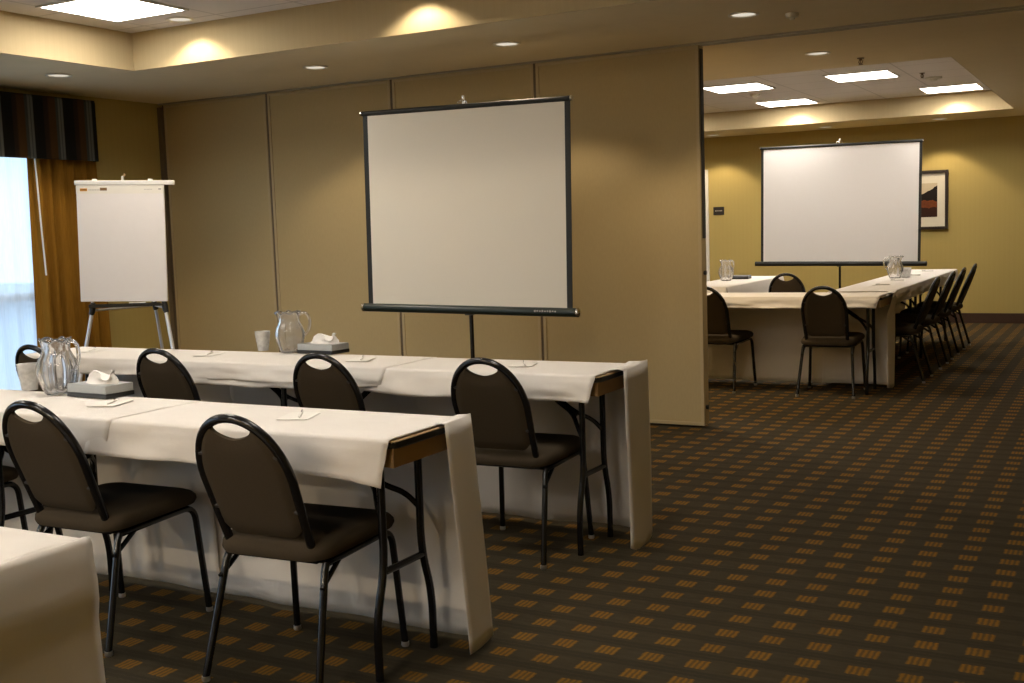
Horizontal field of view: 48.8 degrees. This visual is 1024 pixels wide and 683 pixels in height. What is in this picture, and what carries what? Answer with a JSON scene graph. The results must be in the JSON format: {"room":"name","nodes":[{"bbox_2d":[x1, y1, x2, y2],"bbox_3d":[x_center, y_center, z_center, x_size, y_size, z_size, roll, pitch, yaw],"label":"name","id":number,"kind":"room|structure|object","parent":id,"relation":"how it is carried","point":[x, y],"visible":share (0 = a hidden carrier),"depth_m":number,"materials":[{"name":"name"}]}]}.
{"room":"conference room","nodes":[
{"label":"conference room","id":0,"kind":"room"},
{"bbox_2d":[0,87,170,348],"bbox_3d":[-3.496,-0.630,8.426,0.140,2.460,18.050,1,6,29],"label":"wall","id":1,"kind":"structure","parent":0,"point":[127,131],"depth_m":9.05,"materials":[{"name":"beige painted wall"}]},
{"bbox_2d":[0,91,98,161],"bbox_3d":[-3.849,-1.454,7.415,0.180,0.452,2.698,1,6,29],"label":"window valance","id":2,"kind":"object","parent":1,"relation":"attached to","point":[31,126],"visible":0.98,"depth_m":8.14,"materials":[{"name":"black fabric"}]},
{"bbox_2d":[34,158,46,274],"bbox_3d":[-3.395,-0.926,8.129,0.032,0.900,0.012,-7,8,-44],"label":"wand","id":3,"kind":"object","parent":2,"relation":"hanging from","point":[34,158],"visible":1,"depth_m":8.13,"materials":[{"name":"plastic"}]},
{"bbox_2d":[27,158,111,380],"bbox_3d":[-3.310,-0.479,8.461,0.115,2.100,0.617,1,6,29],"label":"drape","id":4,"kind":"object","parent":2,"relation":"hanging from","point":[60,311],"visible":0.53,"depth_m":8.36,"materials":[{"name":"orange fabric"}]},
{"bbox_2d":[157,107,177,348],"bbox_3d":[-2.830,-0.729,9.449,0.040,2.410,0.130,1,6,29],"label":"trim","id":5,"kind":"structure","parent":1,"relation":"attached to","point":[159,109],"depth_m":9.38,"materials":[{"name":"brown wood"}]},
{"bbox_3d":[-3.935,-0.469,7.534,0.165,1.954,2.100,1,6,29],"label":"window","id":6,"kind":"structure","parent":1,"relation":"in","visible":0},
{"bbox_2d":[0,157,36,389],"bbox_3d":[-3.922,-0.363,7.453,0.040,2.090,1.890,1,6,29],"label":"sheer curtain","id":7,"kind":"object","parent":6,"relation":"hanging from","point":[17,298],"visible":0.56,"depth_m":8.09,"materials":[{"name":"white fabric"}]},
{"bbox_2d":[0,0,337,32],"bbox_3d":[-2.190,-1.623,3.067,4.850,0.040,7.474,1,6,29],"label":"ceiling","id":8,"kind":"structure","parent":0,"point":[199,10],"depth_m":6.74,"materials":[{"name":"tile"}]},
{"bbox_2d":[35,0,188,22],"bbox_3d":[-2.323,-1.942,6.585,0.600,0.010,0.600,1,6,29],"label":"recessed light","id":9,"kind":"object","parent":8,"relation":"in","point":[117,11],"visible":1,"depth_m":6.59,"materials":[{"name":"white paint"}]},
{"bbox_2d":[165,17,193,22],"bbox_3d":[-2.059,-1.995,7.002,0.172,0.009,0.172,1,6,29],"label":"recessed light","id":10,"kind":"object","parent":8,"relation":"in","point":[170,19],"visible":1,"depth_m":7.01,"materials":[{"name":"white glass"}]},
{"bbox_2d":[0,0,1023,137],"bbox_3d":[0.319,-1.763,6.188,8.860,0.020,18.050,1,6,29],"label":"ceiling","id":11,"kind":"structure","parent":0,"point":[990,47],"depth_m":7.22,"materials":[{"name":"paint"}]},
{"bbox_2d":[45,73,71,77],"bbox_3d":[-3.014,-1.769,7.515,0.172,0.009,0.172,1,6,29],"label":"recessed light","id":12,"kind":"object","parent":11,"relation":"in","point":[53,75],"visible":1,"depth_m":7.52,"materials":[{"name":"white glass"}]},
{"bbox_2d":[302,65,327,69],"bbox_3d":[-1.313,-1.830,7.546,0.172,0.009,0.172,1,6,29],"label":"recessed light","id":13,"kind":"object","parent":11,"relation":"in","point":[311,67],"visible":1,"depth_m":7.55,"materials":[{"name":"white glass"}]},
{"bbox_2d":[0,0,653,70],"bbox_3d":[-2.185,-1.482,3.082,4.810,0.244,7.434,1,6,29],"label":"ceiling soffit","id":14,"kind":"structure","parent":11,"relation":"attached to","point":[340,21],"depth_m":6.77,"materials":[{"name":"painted drywall"}]},
{"bbox_2d":[493,41,520,46],"bbox_3d":[-0.033,-1.804,6.854,0.172,0.009,0.172,1,6,29],"label":"recessed light","id":15,"kind":"object","parent":11,"relation":"in","point":[505,43],"visible":1,"depth_m":6.86,"materials":[{"name":"white glass"}]},
{"bbox_2d":[157,5,1023,104],"bbox_3d":[0.906,-1.874,7.253,8.660,0.010,0.112,1,6,29],"label":"trim","id":16,"kind":"structure","parent":11,"relation":"attached to","point":[1021,7],"depth_m":6.97,"materials":[{"name":"paint"}]},
{"bbox_2d":[162,94,278,351],"bbox_3d":[-2.336,-0.733,9.176,1.102,2.414,0.090,1,6,29],"label":"partition panel","id":17,"kind":"object","parent":16,"relation":"hanging from","point":[216,151],"visible":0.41,"depth_m":9.12,"materials":[{"name":"paint"}]},
{"bbox_2d":[265,80,401,355],"bbox_3d":[-1.340,-0.712,8.629,1.170,2.414,0.090,1,6,29],"label":"partition panel","id":18,"kind":"object","parent":16,"relation":"hanging from","point":[316,142],"visible":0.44,"depth_m":8.60,"materials":[{"name":"paint"}]},
{"bbox_2d":[390,64,541,360],"bbox_3d":[-0.314,-0.691,8.066,1.172,2.414,0.090,1,6,29],"label":"partition panel","id":19,"kind":"object","parent":16,"relation":"hanging from","point":[439,335],"visible":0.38,"depth_m":8.01,"materials":[{"name":"fabric"}]},
{"bbox_2d":[533,45,708,425],"bbox_3d":[0.720,-0.669,7.498,1.186,2.414,0.090,1,6,29],"label":"partition panel","id":20,"kind":"object","parent":16,"relation":"hanging from","point":[639,270],"visible":0.7,"depth_m":7.38,"materials":[{"name":"fabric"}]},
{"bbox_2d":[728,11,759,17],"bbox_3d":[1.260,-1.777,6.144,0.172,0.009,0.172,1,6,29],"label":"recessed light","id":21,"kind":"object","parent":11,"relation":"in","point":[745,14],"visible":1,"depth_m":6.15,"materials":[{"name":"white glass"}]},
{"bbox_2d":[785,12,798,19],"bbox_3d":[1.529,-1.773,6.168,0.072,0.036,0.072,1,6,29],"label":"sprinkler cover","id":22,"kind":"object","parent":11,"relation":"attached to","point":[791,15],"visible":1,"depth_m":6.14,"materials":[{"name":"plastic"}]},
{"bbox_2d":[805,51,830,55],"bbox_3d":[2.078,-1.958,7.681,0.172,0.009,0.172,1,6,29],"label":"recessed light","id":23,"kind":"object","parent":11,"relation":"in","point":[817,53],"visible":1,"depth_m":7.68,"materials":[{"name":"white glass"}]},
{"bbox_2d":[704,57,1013,131],"bbox_3d":[2.250,-2.438,11.301,4.740,0.220,4.890,1,6,29],"label":"ceiling soffit","id":24,"kind":"structure","parent":11,"relation":"attached to","point":[985,100],"depth_m":13.07,"materials":[{"name":"paint"}]},
{"bbox_2d":[97,323,1023,682],"bbox_3d":[0.403,0.723,6.436,9.060,0.100,18.250,1,6,29],"label":"floor","id":25,"kind":"structure","parent":0,"point":[823,534],"depth_m":4.23,"materials":[{"name":"carpet"}]},
{"bbox_2d":[3,465,28,530],"bbox_3d":[-2.257,0.549,4.369,0.450,0.834,0.568,1,6,29],"label":"banquet chair","id":26,"kind":"object","parent":25,"relation":"on","point":[9,473],"visible":0.6,"depth_m":4.48,"materials":[{"name":"black metal"}]},
{"bbox_2d":[15,344,42,391],"bbox_3d":[-2.245,0.401,5.861,0.450,0.834,0.568,1,6,29],"label":"banquet chair","id":27,"kind":"object","parent":25,"relation":"on","point":[20,357],"visible":0.09,"depth_m":5.62,"materials":[{"name":"black metal"}]},
{"bbox_2d":[0,445,62,535],"bbox_3d":[-2.514,0.579,4.633,1.800,0.733,0.400,1,6,29],"label":"folding table","id":28,"kind":"object","parent":25,"relation":"on","point":[3,449],"visible":0.21,"depth_m":4.17,"materials":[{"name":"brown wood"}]},
{"bbox_2d":[0,389,219,592],"bbox_3d":[-2.247,0.572,4.500,2.406,0.731,0.515,1,6,29],"label":"tablecloth","id":29,"kind":"object","parent":28,"relation":"on","point":[166,550],"visible":0.48,"depth_m":4.24,"materials":[{"name":"white fabric"}]},
{"bbox_2d":[16,362,37,390],"bbox_3d":[-1.917,0.140,4.484,0.088,0.104,0.088,-1,6,10],"label":"plastic cup","id":30,"kind":"object","parent":29,"relation":"on","point":[27,376],"visible":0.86,"depth_m":4.45,"materials":[{"name":"white plastic"}]},
{"bbox_2d":[36,336,80,394],"bbox_3d":[-1.743,0.093,4.333,0.154,0.216,0.166,-5,6,-28],"label":"glass pitcher","id":31,"kind":"object","parent":29,"relation":"on","point":[57,367],"visible":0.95,"depth_m":4.29,"materials":[{"name":"white"}]},
{"bbox_2d":[67,370,133,398],"bbox_3d":[-1.552,0.153,4.255,0.227,0.099,0.127,2,7,33],"label":"tissue box","id":32,"kind":"object","parent":29,"relation":"on","point":[100,385],"visible":1,"depth_m":4.21,"materials":[{"name":"grey cardboard"}]},
{"bbox_2d":[87,400,133,406],"bbox_3d":[-1.432,0.220,4.030,0.105,0.002,0.140,-1,6,12],"label":"notepad","id":33,"kind":"object","parent":29,"relation":"on","point":[118,402],"visible":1,"depth_m":4.02,"materials":[{"name":"paper"}]},
{"bbox_2d":[2,400,212,656],"bbox_3d":[-1.405,0.572,3.851,0.450,0.834,0.568,1,6,27],"label":"banquet chair","id":34,"kind":"object","parent":25,"relation":"on","point":[52,466],"visible":0.98,"depth_m":3.69,"materials":[{"name":"brown fabric"}]},
{"bbox_2d":[74,173,174,381],"bbox_3d":[-2.576,-0.243,7.690,0.832,1.774,0.546,-2,6,0],"label":"easel","id":35,"kind":"object","parent":25,"relation":"on","point":[92,307],"visible":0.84,"depth_m":7.51,"materials":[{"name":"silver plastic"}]},
{"bbox_2d":[76,185,167,301],"bbox_3d":[-2.602,-0.655,7.543,0.580,0.775,0.026,0,6,0],"label":"paper pad","id":36,"kind":"object","parent":35,"relation":"attached to","point":[122,228],"visible":1,"depth_m":7.53,"materials":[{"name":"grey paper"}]},
{"bbox_2d":[89,302,163,307],"bbox_3d":[-2.576,-0.245,7.549,0.480,0.024,0.078,-2,6,0],"label":"tray","id":37,"kind":"object","parent":35,"relation":"on","point":[92,305],"depth_m":7.51,"materials":[{"name":"black plastic"}]},
{"bbox_2d":[136,348,200,400],"bbox_3d":[-1.503,0.416,5.453,0.450,0.834,0.568,1,6,27],"label":"banquet chair","id":38,"kind":"object","parent":25,"relation":"on","point":[170,379],"visible":0.29,"depth_m":5.21,"materials":[{"name":"brown fabric"}]},
{"bbox_2d":[85,374,297,406],"bbox_3d":[-1.688,0.439,5.756,1.800,0.733,0.400,1,6,29],"label":"folding table","id":39,"kind":"object","parent":25,"relation":"on","point":[282,394],"visible":0.15,"depth_m":5.38,"materials":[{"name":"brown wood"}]},
{"bbox_2d":[25,347,436,413],"bbox_3d":[-1.454,0.432,5.644,2.352,0.732,0.521,1,6,29],"label":"tablecloth","id":40,"kind":"object","parent":39,"relation":"on","point":[279,367],"visible":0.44,"depth_m":5.38,"materials":[{"name":"white fabric"}]},
{"bbox_2d":[80,349,104,351],"bbox_3d":[-2.246,0.048,6.032,0.105,0.002,0.140,-1,6,12],"label":"notepad","id":41,"kind":"object","parent":40,"relation":"on","point":[87,350],"visible":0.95,"depth_m":6.02,"materials":[{"name":"paper"}]},
{"bbox_2d":[194,352,224,355],"bbox_3d":[-1.510,0.064,5.628,0.105,0.002,0.140,-1,6,12],"label":"notepad","id":42,"kind":"object","parent":40,"relation":"on","point":[214,353],"visible":1,"depth_m":5.62,"materials":[{"name":"paper"}]},
{"bbox_2d":[254,330,269,350],"bbox_3d":[-1.264,-0.003,5.731,0.080,0.098,0.080,0,6,20],"label":"plastic cup","id":43,"kind":"object","parent":40,"relation":"on","point":[262,337],"visible":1,"depth_m":5.71,"materials":[{"name":"white plastic"}]},
{"bbox_2d":[274,310,310,352],"bbox_3d":[-1.099,-0.051,5.610,0.158,0.205,0.146,-6,7,-37],"label":"glass pitcher","id":44,"kind":"object","parent":40,"relation":"on","point":[289,332],"visible":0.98,"depth_m":5.56,"materials":[{"name":"white"}]},
{"bbox_2d":[297,333,349,354],"bbox_3d":[-0.927,0.004,5.534,0.227,0.099,0.127,2,7,33],"label":"tissue box","id":45,"kind":"object","parent":40,"relation":"on","point":[321,343],"visible":1,"depth_m":5.49,"materials":[{"name":"grey cardboard"}]},
{"bbox_2d":[347,357,376,360],"bbox_3d":[-0.691,0.082,5.167,0.105,0.002,0.140,-1,6,12],"label":"notepad","id":46,"kind":"object","parent":40,"relation":"on","point":[355,358],"visible":1,"depth_m":5.17,"materials":[{"name":"paper"}]},
{"bbox_2d":[46,424,446,681],"bbox_3d":[-0.967,0.611,3.783,1.700,0.733,0.400,1,6,29],"label":"folding table","id":47,"kind":"object","parent":25,"relation":"on","point":[403,450],"visible":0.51,"depth_m":3.35,"materials":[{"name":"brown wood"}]},
{"bbox_2d":[84,401,492,654],"bbox_3d":[-0.729,0.597,3.682,1.269,0.740,0.548,1,6,29],"label":"tablecloth","id":48,"kind":"object","parent":47,"relation":"on","point":[335,457],"visible":0.7,"depth_m":3.64,"materials":[{"name":"white fabric"}]},
{"bbox_2d":[276,412,320,419],"bbox_3d":[-0.682,0.238,3.619,0.105,0.002,0.140,-1,6,9],"label":"notepad","id":49,"kind":"object","parent":48,"relation":"on","point":[292,415],"visible":0.99,"depth_m":3.61,"materials":[{"name":"paper"}]},
{"bbox_2d":[195,414,408,682],"bbox_3d":[-0.665,0.588,3.438,0.450,0.834,0.568,1,6,26],"label":"banquet chair","id":50,"kind":"object","parent":25,"relation":"on","point":[252,488],"visible":0.98,"depth_m":3.27,"materials":[{"name":"brown fabric"}]},
{"bbox_2d":[293,353,365,410],"bbox_3d":[-0.684,0.433,5.003,0.450,0.834,0.568,1,6,27],"label":"banquet chair","id":51,"kind":"object","parent":25,"relation":"on","point":[333,387],"visible":0.44,"depth_m":4.76,"materials":[{"name":"brown fabric"}]},
{"bbox_2d":[360,95,580,357],"bbox_3d":[-0.329,-0.430,6.939,1.572,2.144,0.717,1,6,29],"label":"projection screen","id":52,"kind":"object","parent":25,"relation":"on","point":[469,205],"visible":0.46,"depth_m":6.93,"materials":[{"name":"fabric"}]},
{"bbox_2d":[361,369,623,555],"bbox_3d":[-0.223,0.469,4.952,1.524,0.733,0.400,1,6,29],"label":"folding table","id":53,"kind":"object","parent":25,"relation":"on","point":[605,383],"visible":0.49,"depth_m":4.55,"materials":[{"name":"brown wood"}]},
{"bbox_2d":[193,358,651,549],"bbox_3d":[-0.524,0.445,5.138,2.367,0.752,0.511,1,6,29],"label":"tablecloth","id":54,"kind":"object","parent":53,"relation":"on","point":[628,444],"visible":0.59,"depth_m":4.87,"materials":[{"name":"white fabric"}]},
{"bbox_2d":[508,362,537,366],"bbox_3d":[0.046,0.098,4.785,0.105,0.002,0.140,-1,6,12],"label":"notepad","id":55,"kind":"object","parent":54,"relation":"on","point":[515,364],"visible":1,"depth_m":4.78,"materials":[{"name":"paper"}]},
{"bbox_2d":[451,357,593,569],"bbox_3d":[0.013,0.448,4.621,0.450,0.834,0.568,1,6,27],"label":"banquet chair","id":56,"kind":"object","parent":25,"relation":"on","point":[504,435],"visible":0.8,"depth_m":4.44,"materials":[{"name":"brown fabric"}]},
{"bbox_2d":[707,287,756,393],"bbox_3d":[1.628,-0.038,8.954,0.450,0.834,0.568,2,7,32],"label":"banquet chair","id":57,"kind":"object","parent":25,"relation":"on","point":[720,332],"visible":0.48,"depth_m":8.76,"materials":[{"name":"brown fabric"}]},
{"bbox_2d":[768,273,805,292],"bbox_3d":[2.633,-0.243,10.672,0.450,0.834,0.568,0,6,23],"label":"banquet chair","id":58,"kind":"object","parent":25,"relation":"on","point":[776,285],"visible":0.27,"depth_m":10.41,"materials":[{"name":"brown fabric"}]},
{"bbox_2d":[795,286,864,398],"bbox_3d":[2.392,-0.019,8.501,0.450,0.834,0.568,1,6,27],"label":"banquet chair","id":59,"kind":"object","parent":25,"relation":"on","point":[825,319],"visible":0.98,"depth_m":8.33,"materials":[{"name":"brown fabric"}]},
{"bbox_2d":[755,139,926,287],"bbox_3d":[3.717,-1.203,12.940,1.954,2.221,0.717,1,6,29],"label":"projection screen","id":60,"kind":"object","parent":25,"relation":"on","point":[839,204],"visible":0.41,"depth_m":12.94,"materials":[{"name":"white fabric"}]},
{"bbox_2d":[848,293,892,394],"bbox_3d":[2.022,0.002,8.879,1.800,0.733,0.470,1,6,29],"label":"folding table","id":61,"kind":"object","parent":25,"relation":"on","point":[884,300],"visible":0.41,"depth_m":8.41,"materials":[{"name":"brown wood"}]},
{"bbox_2d":[707,290,896,387],"bbox_3d":[1.821,-0.020,9.005,2.327,0.743,0.582,1,6,29],"label":"tablecloth","id":62,"kind":"object","parent":61,"relation":"on","point":[774,319],"visible":0.51,"depth_m":9.01,"materials":[{"name":"white fabric"}]},
{"bbox_2d":[860,291,916,384],"bbox_3d":[3.153,-0.109,9.614,0.470,0.733,1.800,1,6,29],"label":"folding table","id":63,"kind":"object","parent":25,"relation":"on","point":[909,306],"visible":0.1,"depth_m":10.22,"materials":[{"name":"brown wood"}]},
{"bbox_2d":[895,276,940,382],"bbox_3d":[3.165,-0.110,9.149,0.568,0.834,0.450,1,6,29],"label":"banquet chair","id":64,"kind":"object","parent":25,"relation":"on","point":[903,330],"visible":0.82,"depth_m":8.96,"materials":[{"name":"brown fabric"}]},
{"bbox_2d":[895,271,955,369],"bbox_3d":[3.587,-0.200,9.915,0.568,0.834,0.450,1,6,29],"label":"banquet chair","id":65,"kind":"object","parent":25,"relation":"on","point":[932,319],"visible":0.82,"depth_m":9.76,"materials":[{"name":"black metal"}]},
{"bbox_2d":[908,286,945,357],"bbox_3d":[4.022,-0.295,11.191,0.470,0.733,1.800,1,6,29],"label":"folding table","id":66,"kind":"object","parent":25,"relation":"on","point":[914,303],"visible":0.14,"depth_m":10.48,"materials":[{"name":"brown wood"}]},
{"bbox_2d":[822,269,957,382],"bbox_3d":[3.569,-0.214,10.400,0.586,0.732,3.630,1,6,29],"label":"tablecloth","id":67,"kind":"object","parent":66,"relation":"on","point":[913,286],"visible":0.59,"depth_m":9.79,"materials":[{"name":"white fabric"}]},
{"bbox_2d":[883,256,903,277],"bbox_3d":[3.532,-0.688,10.429,0.146,0.205,0.160,-7,8,-42],"label":"glass pitcher","id":68,"kind":"object","parent":67,"relation":"on","point":[895,268],"visible":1,"depth_m":10.38,"materials":[{"name":"white"}]},
{"bbox_2d":[901,267,910,276],"bbox_3d":[3.667,-0.644,10.531,0.108,0.089,0.108,-3,6,-8],"label":"plastic cup","id":69,"kind":"object","parent":67,"relation":"on","point":[907,270],"visible":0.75,"depth_m":10.49,"materials":[{"name":"white plastic"}]},
{"bbox_2d":[898,267,966,359],"bbox_3d":[3.933,-0.275,10.542,0.568,0.834,0.450,1,6,29],"label":"banquet chair","id":70,"kind":"object","parent":25,"relation":"on","point":[945,312],"visible":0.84,"depth_m":10.40,"materials":[{"name":"black metal"}]},
{"bbox_2d":[917,263,976,349],"bbox_3d":[4.327,-0.359,11.256,0.568,0.834,0.450,1,6,29],"label":"banquet chair","id":71,"kind":"object","parent":25,"relation":"on","point":[958,305],"visible":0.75,"depth_m":11.06,"materials":[{"name":"black metal"}]},
{"bbox_3d":[-1.727,0.766,2.484,1.800,0.733,0.470,1,6,29],"label":"folding table","id":72,"kind":"object","parent":25,"relation":"on","visible":0},
{"bbox_2d":[0,526,105,682],"bbox_3d":[-1.711,0.753,2.492,1.824,0.729,0.583,1,6,29],"label":"tablecloth","id":73,"kind":"object","parent":72,"relation":"on","point":[50,625],"visible":1,"depth_m":2.15,"materials":[{"name":"white fabric"}]},
{"bbox_3d":[2.160,-0.218,11.045,0.470,0.733,1.800,1,6,29],"label":"folding table","id":74,"kind":"object","parent":25,"relation":"on","visible":0},
{"bbox_2d":[707,276,783,292],"bbox_3d":[2.173,-0.229,11.036,0.582,0.728,1.882,1,6,29],"label":"tablecloth","id":75,"kind":"object","parent":74,"relation":"on","point":[756,284],"visible":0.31,"depth_m":10.75,"materials":[{"name":"white fabric"}]},
{"bbox_2d":[718,259,734,280],"bbox_3d":[2.099,-0.700,11.072,0.146,0.205,0.158,0,6,18],"label":"glass pitcher","id":76,"kind":"object","parent":75,"relation":"on","point":[726,271],"visible":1,"depth_m":11.02,"materials":[{"name":"white"}]},
{"bbox_2d":[732,275,751,278],"bbox_3d":[2.294,-0.647,11.345,0.192,0.034,0.152,1,6,24],"label":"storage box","id":77,"kind":"object","parent":75,"relation":"on","point":[734,276],"visible":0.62,"depth_m":11.28,"materials":[{"name":"black plastic"}]},
{"bbox_2d":[703,57,990,112],"bbox_3d":[2.246,-2.567,11.288,4.780,0.040,4.930,1,6,29],"label":"ceiling","id":78,"kind":"structure","parent":0,"point":[811,84],"depth_m":11.51,"materials":[{"name":"tile"}]},
{"bbox_2d":[704,82,775,93],"bbox_3d":[2.274,-2.549,11.361,0.600,0.010,0.600,1,6,29],"label":"recessed light","id":79,"kind":"object","parent":78,"relation":"in","point":[753,86],"visible":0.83,"depth_m":11.33,"materials":[{"name":"white paint"}]},
{"bbox_2d":[754,98,819,106],"bbox_3d":[3.153,-2.738,12.955,0.600,0.010,0.600,1,6,29],"label":"recessed light","id":80,"kind":"object","parent":78,"relation":"in","point":[800,101],"visible":1,"depth_m":12.91,"materials":[{"name":"white paint"}]},
{"bbox_2d":[822,69,899,82],"bbox_3d":[3.329,-2.524,10.748,0.600,0.010,0.600,1,6,29],"label":"recessed light","id":81,"kind":"object","parent":78,"relation":"in","point":[877,74],"visible":1,"depth_m":10.71,"materials":[{"name":"white paint"}]},
{"bbox_2d":[925,76,941,80],"bbox_3d":[4.128,-2.569,11.059,0.160,0.036,0.160,1,6,29],"label":"smoke detector","id":82,"kind":"object","parent":78,"relation":"attached to","point":[932,78],"visible":1,"depth_m":11.01,"materials":[{"name":"plastic"}]},
{"bbox_2d":[917,83,984,93],"bbox_3d":[4.689,-2.700,12.055,0.600,0.010,0.600,1,6,29],"label":"recessed light","id":83,"kind":"object","parent":78,"relation":"in","point":[971,86],"visible":1,"depth_m":12.01,"materials":[{"name":"white paint"}]},
{"bbox_2d":[704,115,1023,312],"bbox_3d":[4.671,-1.474,14.127,8.660,2.460,0.100,1,6,29],"label":"wall","id":84,"kind":"structure","parent":0,"point":[983,158],"depth_m":13.70,"materials":[{"name":"plain yellow-olive wall paint"}]},
{"bbox_2d":[705,170,709,281],"bbox_3d":[2.220,-1.300,15.436,0.990,2.020,0.110,1,6,29],"label":"door","id":85,"kind":"structure","parent":84,"relation":"in","point":[706,171],"depth_m":15.16,"materials":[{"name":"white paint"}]},
{"bbox_2d":[713,207,723,214],"bbox_3d":[2.760,-1.743,15.083,0.148,0.108,0.014,1,6,29],"label":"room sign","id":86,"kind":"object","parent":84,"relation":"attached to","point":[716,210],"visible":1,"depth_m":15.08,"materials":[{"name":"brown plastic"}]},
{"bbox_2d":[921,170,947,229],"bbox_3d":[4.979,-1.728,13.847,0.690,0.715,0.033,1,6,29],"label":"framed picture","id":87,"kind":"object","parent":84,"relation":"attached to","point":[934,203],"visible":0.38,"depth_m":13.76,"materials":[{"name":"brown wood"}]},
{"bbox_2d":[921,183,936,216],"bbox_3d":[4.982,-1.728,13.852,0.440,0.410,0.003,1,6,29],"label":"print","id":88,"kind":"object","parent":87,"relation":"attached to","point":[929,190],"depth_m":13.79},
{"bbox_2d":[939,313,1023,322],"bbox_3d":[5.590,-0.285,13.694,6.590,0.120,0.016,1,6,29],"label":"baseboard","id":89,"kind":"structure","parent":84,"relation":"attached to","point":[967,317],"depth_m":13.60,"materials":[{"name":"brown wood"}]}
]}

